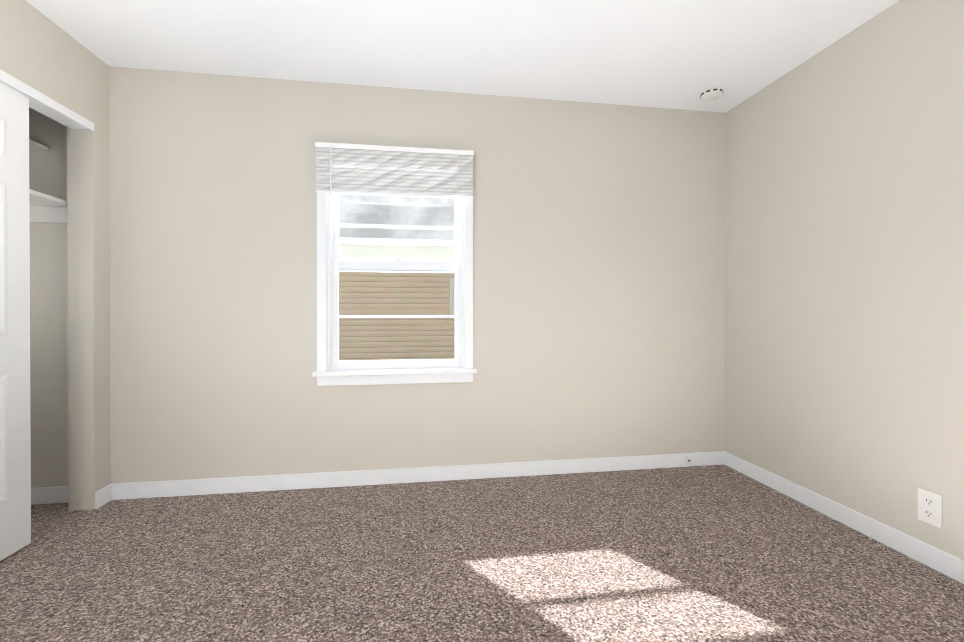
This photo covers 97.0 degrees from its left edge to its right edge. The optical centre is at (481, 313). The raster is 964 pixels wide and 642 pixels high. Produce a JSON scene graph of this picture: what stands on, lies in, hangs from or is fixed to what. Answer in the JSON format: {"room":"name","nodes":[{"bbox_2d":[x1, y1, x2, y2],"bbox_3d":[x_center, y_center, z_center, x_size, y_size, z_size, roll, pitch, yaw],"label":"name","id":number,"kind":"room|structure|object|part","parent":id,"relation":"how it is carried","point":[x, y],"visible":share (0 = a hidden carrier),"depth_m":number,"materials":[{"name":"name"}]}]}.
{"room":"empty bedroom","nodes":[
{"label":"empty bedroom","id":0,"kind":"room"},
{"bbox_2d":[0,0,110,510],"bbox_3d":[-1.885,-0.161,0.544,0.124,2.440,3.740,0,0,-8],"label":"wall","id":1,"kind":"structure","parent":0,"point":[43,54],"depth_m":2.28,"materials":[{"name":"beige paint"}]},
{"bbox_2d":[0,81,30,560],"bbox_3d":[-2.010,0.033,1.575,0.052,2.018,0.712,0,0,-8],"label":"closet door","id":2,"kind":"structure","parent":1,"relation":"in","point":[15,486],"depth_m":1.86,"materials":[{"name":"white paint"}]},
{"bbox_2d":[0,69,93,130],"bbox_3d":[-2.030,-0.992,1.580,0.118,0.042,1.400,0,0,-8],"label":"trim","id":3,"kind":"structure","parent":1,"relation":"attached to","point":[41,103],"depth_m":2.04,"materials":[{"name":"white paint"}]},
{"bbox_2d":[29,66,725,487],"bbox_3d":[-0.583,-0.170,2.708,4.894,2.440,0.160,0,0,-8],"label":"wall","id":4,"kind":"structure","parent":0,"point":[597,280],"depth_m":2.61,"materials":[{"name":"beige paint"}]},
{"bbox_2d":[31,486,67,504],"bbox_3d":[-2.529,1.006,2.337,0.626,0.090,0.014,0,0,-8],"label":"baseboard","id":5,"kind":"structure","parent":4,"relation":"attached to","point":[58,494],"depth_m":2.35,"materials":[{"name":"white paint"}]},
{"bbox_2d":[312,142,476,385],"bbox_3d":[-0.534,-0.287,2.699,0.986,1.446,0.250,0,0,-8],"label":"window","id":6,"kind":"structure","parent":4,"relation":"in","point":[379,171],"depth_m":2.62,"materials":[{"name":"white paint"}]},
{"bbox_3d":[-0.519,-0.861,2.593,0.940,0.294,0.040,0,0,-8],"label":"window blind rails","id":7,"kind":"part","parent":6,"relation":"part of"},
{"bbox_2d":[330,146,458,254],"bbox_3d":[-0.519,-0.673,2.570,0.761,0.630,0.013,0,0,-8],"label":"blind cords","id":8,"kind":"object","parent":6,"relation":"hanging from","point":[331,195],"visible":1,"depth_m":2.51,"materials":[{"name":"white plastic"}]},
{"bbox_3d":[-0.532,0.012,2.683,0.798,0.674,0.030,0,0,-8],"label":"window sash","id":9,"kind":"part","parent":6,"relation":"part of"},
{"bbox_3d":[-0.537,-0.603,2.714,0.798,0.669,0.030,0,0,-8],"label":"window sash","id":10,"kind":"part","parent":6,"relation":"part of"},
{"bbox_3d":[-0.544,-0.295,2.769,0.800,1.288,0.020,0,0,-8],"label":"storm frame","id":11,"kind":"part","parent":6,"relation":"part of","materials":[{"name":"metal"}]},
{"bbox_3d":[-0.537,-0.606,2.714,0.728,0.578,0.003,0,0,-8],"label":"glass","id":12,"kind":"part","parent":6,"relation":"part of","materials":[{"name":"clear glass"}]},
{"bbox_3d":[-0.532,0.010,2.683,0.728,0.573,0.003,0,0,-8],"label":"glass","id":13,"kind":"part","parent":6,"relation":"part of","materials":[{"name":"clear glass"}]},
{"bbox_2d":[339,272,454,360],"bbox_3d":[-0.544,0.029,2.769,0.748,0.594,0.002,0,0,-8],"label":"screen","id":14,"kind":"object","parent":6,"relation":"attached to","point":[419,304],"depth_m":2.77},
{"bbox_2d":[103,451,722,504],"bbox_3d":[-0.202,1.005,2.679,3.830,0.090,0.017,0,0,-8],"label":"baseboard","id":15,"kind":"structure","parent":4,"relation":"attached to","point":[153,489],"depth_m":2.62,"materials":[{"name":"white paint"}]},
{"bbox_2d":[686,456,691,464],"bbox_3d":[1.412,1.005,2.907,0.044,0.056,0.014,0,0,-8],"label":"outlet","id":16,"kind":"object","parent":4,"relation":"attached to","point":[688,460],"visible":1,"depth_m":2.91,"materials":[{"name":"white plastic"}]},
{"bbox_2d":[26,0,898,112],"bbox_3d":[-0.297,-1.452,0.774,4.894,0.140,4.060,0,0,-8],"label":"ceiling","id":17,"kind":"structure","parent":0,"point":[676,54],"depth_m":2.18,"materials":[{"name":"white paint"}]},
{"bbox_2d":[699,86,723,101],"bbox_3d":[1.440,-1.369,2.674,0.136,0.040,0.136,0,0,-8],"label":"smoke detector","id":18,"kind":"object","parent":17,"relation":"attached to","point":[713,93],"visible":1,"depth_m":2.64,"materials":[{"name":"white plastic"}]},
{"bbox_2d":[0,464,963,641],"bbox_3d":[-0.297,1.118,0.784,4.894,0.120,4.060,0,0,-8],"label":"floor","id":19,"kind":"structure","parent":0,"point":[716,553],"depth_m":1.75,"materials":[{"name":"carpet"}]},
{"bbox_2d":[725,0,963,559],"bbox_3d":[2.056,-0.163,1.047,0.160,2.440,3.900,0,0,-8],"label":"wall","id":20,"kind":"structure","parent":0,"point":[844,283],"depth_m":2.06,"materials":[{"name":"beige paint"}]},
{"bbox_2d":[723,451,963,583],"bbox_3d":[1.955,1.011,1.123,0.017,0.090,3.690,0,0,-8],"label":"baseboard","id":21,"kind":"structure","parent":20,"relation":"attached to","point":[939,560],"depth_m":2.05,"materials":[{"name":"white paint"}]},
{"bbox_2d":[918,487,941,528],"bbox_3d":[1.869,0.809,1.776,0.014,0.138,0.085,0,0,-8],"label":"outlet","id":22,"kind":"object","parent":20,"relation":"attached to","point":[934,509],"visible":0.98,"depth_m":1.77,"materials":[{"name":"white plastic"}]},
{"bbox_3d":[-2.657,-0.161,0.430,0.124,2.440,3.740,0,0,-8],"label":"wall","id":23,"kind":"structure","parent":0,"visible":0},
{"bbox_2d":[29,139,66,222],"bbox_3d":[-2.436,-0.704,1.481,0.619,0.418,1.718,0,0,-8],"label":"closet shelf","id":24,"kind":"object","parent":23,"relation":"attached to","point":[44,208],"visible":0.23,"depth_m":2.33,"materials":[{"name":"white wood"}]},
{"label":"outside","id":25,"kind":"structure","parent":0,"visible":0},
{"bbox_3d":[-0.175,1.594,6.496,55.000,0.120,65.000,0,0,-8],"label":"ground","id":26,"kind":"structure","parent":25,"visible":0},
{"bbox_2d":[339,237,454,360],"bbox_3d":[-0.087,-0.032,9.302,18.600,3.108,6.660,0,0,-8],"label":"neighbor house","id":27,"kind":"structure","parent":26,"relation":"on","point":[381,246],"depth_m":6.11,"materials":[{"name":"beige"}]}
]}

